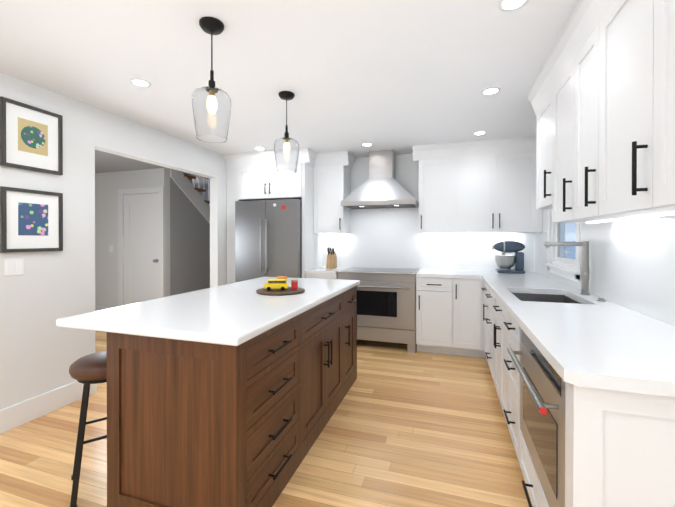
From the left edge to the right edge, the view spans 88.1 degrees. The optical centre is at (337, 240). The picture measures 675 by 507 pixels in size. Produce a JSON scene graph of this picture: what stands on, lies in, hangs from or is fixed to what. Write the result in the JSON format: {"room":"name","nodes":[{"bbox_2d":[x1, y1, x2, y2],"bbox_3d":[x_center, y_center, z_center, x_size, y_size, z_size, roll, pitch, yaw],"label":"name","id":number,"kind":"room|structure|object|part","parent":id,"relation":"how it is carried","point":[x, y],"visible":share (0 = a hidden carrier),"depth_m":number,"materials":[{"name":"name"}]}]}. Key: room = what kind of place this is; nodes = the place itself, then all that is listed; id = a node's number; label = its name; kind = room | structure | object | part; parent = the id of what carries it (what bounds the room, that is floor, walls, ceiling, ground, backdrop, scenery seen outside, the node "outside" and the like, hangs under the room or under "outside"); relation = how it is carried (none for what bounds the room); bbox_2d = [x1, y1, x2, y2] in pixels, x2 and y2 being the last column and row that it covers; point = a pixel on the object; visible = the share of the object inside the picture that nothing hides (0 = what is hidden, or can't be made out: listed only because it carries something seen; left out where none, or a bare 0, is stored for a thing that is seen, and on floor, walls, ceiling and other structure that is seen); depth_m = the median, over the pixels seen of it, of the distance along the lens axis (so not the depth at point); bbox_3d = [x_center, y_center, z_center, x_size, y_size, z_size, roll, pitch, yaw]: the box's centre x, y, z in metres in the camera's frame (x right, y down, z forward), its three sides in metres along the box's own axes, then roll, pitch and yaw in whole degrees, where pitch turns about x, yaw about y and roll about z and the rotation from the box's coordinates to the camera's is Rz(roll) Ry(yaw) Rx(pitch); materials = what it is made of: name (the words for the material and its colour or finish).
{"room":"kitchen","nodes":[
{"label":"kitchen","id":0,"kind":"room"},
{"bbox_2d":[0,72,226,409],"bbox_3d":[-2.048,0.078,3.216,0.120,2.430,9.320,0,0,18],"label":"wall","id":1,"kind":"structure","parent":0,"point":[41,352],"depth_m":2.76,"materials":[{"name":"paint"}]},
{"bbox_2d":[4,258,23,275],"bbox_3d":[-2.237,0.184,2.413,0.008,0.115,0.115,0,0,18],"label":"light switch","id":2,"kind":"object","parent":1,"relation":"attached to","point":[12,267],"visible":1,"depth_m":2.41,"materials":[{"name":"white plastic"}]},
{"bbox_2d":[0,96,62,174],"bbox_3d":[-2.195,-0.734,2.516,0.023,0.460,0.385,0,0,18],"label":"picture frame","id":3,"kind":"object","parent":1,"relation":"attached to","point":[31,138],"visible":0.94,"depth_m":2.50,"materials":[{"name":"brown wood"}]},
{"bbox_2d":[0,186,62,252],"bbox_3d":[-2.195,-0.141,2.519,0.023,0.445,0.385,0,0,18],"label":"picture frame","id":4,"kind":"object","parent":1,"relation":"attached to","point":[31,220],"visible":0.96,"depth_m":2.50,"materials":[{"name":"brown wood"}]},
{"bbox_2d":[0,381,96,433],"bbox_3d":[-2.712,1.224,0.924,0.016,0.160,4.300,0,0,18],"label":"baseboard","id":5,"kind":"structure","parent":1,"relation":"attached to","point":[22,413],"depth_m":2.56,"materials":[{"name":"white wood"}]},
{"bbox_2d":[95,168,169,307],"bbox_3d":[-4.247,0.064,6.040,3.230,2.430,0.120,0,0,18],"label":"wall","id":6,"kind":"structure","parent":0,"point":[108,185],"depth_m":5.82,"materials":[{"name":"paint"}]},
{"bbox_2d":[95,306,111,310],"bbox_3d":[-4.710,1.198,6.123,2.300,0.160,0.016,0,0,18],"label":"baseboard","id":7,"kind":"structure","parent":6,"relation":"attached to","point":[97,308],"depth_m":5.89,"materials":[{"name":"white wood"}]},
{"bbox_2d":[118,187,163,306],"bbox_3d":[-3.176,0.218,5.630,0.930,2.125,0.111,0,0,18],"label":"door","id":8,"kind":"structure","parent":6,"relation":"in","point":[143,247],"depth_m":5.66,"materials":[{"name":"white wood"}]},
{"bbox_2d":[170,177,209,295],"bbox_3d":[-2.354,0.121,6.853,0.120,2.307,2.580,0,0,18],"label":"wall","id":9,"kind":"structure","parent":0,"point":[189,247],"depth_m":5.97,"materials":[{"name":"grey paint"}]},
{"bbox_2d":[202,190,209,200],"bbox_3d":[-3.316,0.058,7.160,0.120,2.430,2.580,0,0,18],"label":"wall","id":10,"kind":"structure","parent":0,"point":[206,195],"depth_m":7.95,"materials":[{"name":"paint"}]},
{"bbox_2d":[0,331,532,506],"bbox_3d":[-2.305,1.322,3.304,8.600,0.060,9.320,0,0,18],"label":"floor","id":11,"kind":"structure","parent":0,"point":[403,427],"depth_m":2.17,"materials":[{"name":"brown wood"}]},
{"bbox_2d":[69,351,106,506],"bbox_3d":[-1.241,0.955,1.870,0.316,0.688,0.316,0,0,-36],"label":"stool","id":12,"kind":"object","parent":11,"relation":"on","point":[87,370],"visible":0.65,"depth_m":1.74,"materials":[{"name":"leather"}]},
{"bbox_2d":[170,169,209,223],"bbox_3d":[-2.592,-0.464,7.485,1.040,3.625,3.644,0,0,18],"label":"stair","id":13,"kind":"structure","parent":11,"relation":"on","point":[183,182],"depth_m":6.10,"materials":[{"name":"white wood"}]},
{"bbox_2d":[107,285,356,506],"bbox_3d":[-0.429,0.856,2.439,0.741,0.880,1.940,0,0,18],"label":"kitchen island","id":14,"kind":"object","parent":11,"relation":"on","point":[231,395],"depth_m":1.58,"materials":[{"name":"brown wood"}]},
{"bbox_2d":[56,277,359,348],"bbox_3d":[-0.576,0.396,2.484,1.021,0.039,2.000,0,0,18],"label":"island countertop","id":15,"kind":"structure","parent":14,"relation":"on","point":[228,315],"depth_m":1.81,"materials":[{"name":"white stone"}]},
{"bbox_2d":[256,276,304,295],"bbox_3d":[-0.415,0.324,2.547,0.350,0.102,0.350,0,0,18],"label":"decorative tray","id":16,"kind":"object","parent":15,"relation":"on","point":[278,286],"visible":1,"depth_m":2.50,"materials":[{"name":"brown wood"}]},
{"bbox_2d":[235,199,301,282],"bbox_3d":[-0.815,0.385,4.743,0.902,1.800,0.772,0,0,18],"label":"fridge","id":17,"kind":"object","parent":11,"relation":"on","point":[268,238],"visible":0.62,"depth_m":4.41,"materials":[{"name":"grey metal"}]},
{"bbox_2d":[223,147,354,283],"bbox_3d":[-0.636,0.071,4.741,1.631,2.429,0.706,0,0,18],"label":"cabinet","id":18,"kind":"object","parent":11,"relation":"on","point":[318,185],"visible":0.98,"depth_m":4.57,"materials":[{"name":"white wood"}]},
{"bbox_2d":[305,266,349,278],"bbox_3d":[-0.118,0.828,4.599,0.414,0.915,0.669,0,0,18],"label":"base cabinet","id":19,"kind":"object","parent":11,"relation":"on","point":[323,272],"visible":0.21,"depth_m":4.33,"materials":[{"name":"white wood"}]},
{"bbox_2d":[326,247,336,268],"bbox_3d":[-0.080,0.226,4.676,0.100,0.288,0.159,0,0,18],"label":"knife block","id":20,"kind":"object","parent":19,"relation":"on","point":[331,260],"visible":1,"depth_m":4.63,"materials":[{"name":"brown wood"}]},
{"bbox_2d":[337,267,419,352],"bbox_3d":[0.524,0.827,4.371,0.934,0.920,0.668,0,0,18],"label":"range","id":21,"kind":"object","parent":11,"relation":"on","point":[386,304],"visible":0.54,"depth_m":4.09,"materials":[{"name":"silver metal"}]},
{"bbox_2d":[416,277,459,354],"bbox_3d":[1.206,0.850,4.197,0.457,0.876,0.627,0,0,18],"label":"base cabinet","id":22,"kind":"object","parent":11,"relation":"on","point":[437,298],"depth_m":3.91,"materials":[{"name":"white wood"}]},
{"bbox_2d":[416,269,543,280],"bbox_3d":[1.621,0.393,4.053,1.334,0.040,0.647,0,0,18],"label":"countertop","id":23,"kind":"structure","parent":22,"relation":"on","point":[473,275],"depth_m":3.91,"materials":[{"name":"white stone"}]},
{"bbox_2d":[492,241,524,273],"bbox_3d":[1.989,0.187,4.056,0.349,0.371,0.222,0,0,18],"label":"stand mixer","id":24,"kind":"object","parent":23,"relation":"on","point":[505,263],"visible":1,"depth_m":3.99,"materials":[{"name":"blue metal"}]},
{"bbox_2d":[460,277,479,356],"bbox_3d":[1.499,0.851,4.103,0.402,0.876,0.627,0,0,18],"label":"base cabinet","id":25,"kind":"object","parent":11,"relation":"on","point":[469,290],"depth_m":3.80,"materials":[{"name":"white wood"}]},
{"bbox_2d":[492,317,503,412],"bbox_3d":[1.486,0.967,2.461,0.617,0.660,0.708,0,0,18],"label":"base cabinet","id":26,"kind":"object","parent":11,"relation":"on","point":[497,322],"depth_m":2.59,"materials":[{"name":"white wood"}]},
{"bbox_2d":[504,309,515,451],"bbox_3d":[1.333,0.861,1.981,0.617,0.876,0.439,0,0,18],"label":"base cabinet","id":27,"kind":"object","parent":11,"relation":"on","point":[509,325],"depth_m":2.12,"materials":[{"name":"white wood"}]},
{"bbox_2d":[484,285,587,374],"bbox_3d":[1.668,0.856,3.028,0.617,0.876,0.600,0,0,18],"label":"base cabinet","id":28,"kind":"object","parent":11,"relation":"on","point":[493,298],"depth_m":2.78,"materials":[{"name":"white wood"}]},
{"bbox_2d":[480,277,580,292],"bbox_3d":[1.710,0.397,3.196,0.643,0.040,0.930,0,0,18],"label":"countertop","id":29,"kind":"structure","parent":28,"relation":"on","point":[521,284],"depth_m":3.00,"materials":[{"name":"white stone"}]},
{"bbox_2d":[543,241,605,301],"bbox_3d":[1.591,0.193,2.363,0.289,0.375,0.325,0,0,18],"label":"faucet","id":30,"kind":"object","parent":29,"relation":"on","point":[584,271],"visible":1,"depth_m":2.44,"materials":[{"name":"silver metal"}]},
{"bbox_2d":[516,325,674,506],"bbox_3d":[1.136,0.864,1.367,0.617,0.876,0.851,0,0,18],"label":"base cabinet","id":31,"kind":"object","parent":11,"relation":"on","point":[575,447],"depth_m":1.04,"materials":[{"name":"white wood"}]},
{"bbox_2d":[504,301,674,396],"bbox_3d":[1.179,0.405,1.539,0.643,0.040,1.270,0,0,18],"label":"countertop","id":32,"kind":"structure","parent":31,"relation":"on","point":[614,348],"depth_m":1.31,"materials":[{"name":"white stone"}]},
{"bbox_2d":[0,0,578,190],"bbox_3d":[-2.305,-1.175,3.292,8.600,0.086,9.320,0,0,18],"label":"ceiling","id":33,"kind":"structure","parent":0,"point":[398,77],"depth_m":2.24,"materials":[{"name":"paint"}]},
{"bbox_2d":[130,78,150,86],"bbox_3d":[-1.414,-1.131,2.503,0.131,0.006,0.131,0,0,3],"label":"recessed light","id":34,"kind":"object","parent":33,"relation":"in","point":[138,82],"depth_m":2.50,"materials":[{"name":"white"}]},
{"bbox_2d":[192,17,230,142],"bbox_3d":[-0.656,-0.830,1.821,0.196,0.599,0.196,0,0,18],"label":"pendant light","id":35,"kind":"object","parent":33,"relation":"hanging from","point":[211,26],"depth_m":1.76,"materials":[{"name":"clear glass"}]},
{"bbox_3d":[-0.656,-0.658,1.822,0.196,0.255,0.196,0,0,18],"label":"pendant light shade","id":36,"kind":"part","parent":35,"relation":"part of","materials":[{"name":"clear glass"}]},
{"bbox_2d":[274,91,298,172],"bbox_3d":[-0.394,-0.834,2.703,0.196,0.599,0.196,0,0,18],"label":"pendant light","id":37,"kind":"object","parent":33,"relation":"hanging from","point":[286,95],"depth_m":2.64,"materials":[{"name":"clear glass"}]},
{"bbox_3d":[-0.394,-0.662,2.704,0.196,0.255,0.196,0,0,18],"label":"pendant light shade","id":38,"kind":"part","parent":37,"relation":"part of","materials":[{"name":"clear glass"}]},
{"bbox_2d":[361,143,372,145],"bbox_3d":[0.350,-1.139,4.143,0.131,0.006,0.131,0,0,-27],"label":"recessed light","id":39,"kind":"object","parent":33,"relation":"in","point":[364,144],"depth_m":4.14,"materials":[{"name":"white"}]},
{"bbox_2d":[473,131,486,134],"bbox_3d":[1.507,-1.136,3.689,0.131,0.006,0.131,0,0,3],"label":"recessed light","id":40,"kind":"object","parent":33,"relation":"in","point":[478,132],"depth_m":3.68,"materials":[{"name":"white"}]},
{"bbox_2d":[481,87,500,94],"bbox_3d":[1.162,-1.131,2.644,0.131,0.006,0.131,0,0,3],"label":"recessed light","id":41,"kind":"object","parent":33,"relation":"in","point":[492,90],"depth_m":2.64,"materials":[{"name":"white"}]},
{"bbox_2d":[498,0,528,11],"bbox_3d":[0.833,-1.126,1.647,0.131,0.006,0.131,0,0,3],"label":"recessed light","id":42,"kind":"object","parent":33,"relation":"in","point":[508,5],"depth_m":1.66,"materials":[{"name":"white"}]},
{"bbox_2d":[351,154,484,270],"bbox_3d":[0.543,0.070,4.801,4.090,2.430,0.120,0,0,18],"label":"wall","id":43,"kind":"structure","parent":0,"point":[407,172],"depth_m":4.64,"materials":[{"name":"paint"}]},
{"bbox_2d":[341,150,418,208],"bbox_3d":[0.554,-0.784,4.455,0.922,0.714,0.495,0,0,18],"label":"range hood","id":44,"kind":"object","parent":43,"relation":"attached to","point":[381,187],"visible":0.98,"depth_m":4.37,"materials":[{"name":"silver metal"}]},
{"bbox_2d":[322,190,533,271],"bbox_3d":[1.046,-0.147,4.569,2.728,1.034,0.011,0,0,18],"label":"backsplash","id":45,"kind":"structure","parent":43,"relation":"attached to","point":[385,238],"depth_m":4.60,"materials":[{"name":"tile"}]},
{"bbox_2d":[416,142,463,233],"bbox_3d":[1.269,-0.617,4.316,0.490,1.049,0.347,0,0,18],"label":"upper cabinet","id":46,"kind":"object","parent":43,"relation":"attached to","point":[441,166],"depth_m":4.15,"materials":[{"name":"white wood"}]},
{"bbox_2d":[464,136,541,232],"bbox_3d":[1.844,-0.616,4.132,0.958,1.049,0.347,0,0,18],"label":"upper cabinet","id":47,"kind":"object","parent":43,"relation":"attached to","point":[483,186],"depth_m":3.95,"materials":[{"name":"white wood"}]},
{"bbox_2d":[534,209,674,325],"bbox_3d":[1.358,0.089,0.855,0.132,2.430,6.900,0,0,18],"label":"wall","id":48,"kind":"structure","parent":0,"point":[632,265],"depth_m":1.95,"materials":[{"name":"paint"}]},
{"bbox_2d":[535,72,546,209],"bbox_3d":[1.604,-0.683,2.379,0.347,0.899,0.440,0,0,18],"label":"upper cabinet","id":49,"kind":"object","parent":48,"relation":"attached to","point":[541,88],"depth_m":2.50,"materials":[{"name":"white wood"}]},
{"bbox_2d":[547,36,566,222],"bbox_3d":[1.476,-0.621,1.979,0.347,1.019,0.520,0,0,18],"label":"upper cabinet","id":50,"kind":"object","parent":48,"relation":"attached to","point":[557,70],"depth_m":2.13,"materials":[{"name":"white wood"}]},
{"bbox_2d":[546,209,579,281],"bbox_3d":[2.055,-0.237,3.119,0.125,1.120,0.920,0,0,18],"label":"window","id":51,"kind":"structure","parent":48,"relation":"in","point":[564,261],"depth_m":3.18,"materials":[{"name":"white"}]},
{"bbox_2d":[567,0,633,223],"bbox_3d":[1.366,-0.620,1.636,0.347,1.019,0.440,0,0,18],"label":"upper cabinet","id":52,"kind":"object","parent":48,"relation":"attached to","point":[577,34],"depth_m":1.79,"materials":[{"name":"white wood"}]},
{"bbox_2d":[587,0,674,219],"bbox_3d":[1.252,-0.618,1.279,0.347,1.019,0.550,0,0,18],"label":"upper cabinet","id":53,"kind":"object","parent":48,"relation":"attached to","point":[601,97],"depth_m":1.45,"materials":[{"name":"white wood"}]},
{"bbox_2d":[635,0,674,211],"bbox_3d":[1.121,-0.616,0.870,0.347,1.019,0.550,0,0,18],"label":"upper cabinet","id":54,"kind":"object","parent":48,"relation":"attached to","point":[654,19],"depth_m":1.12,"materials":[{"name":"white wood"}]}
]}

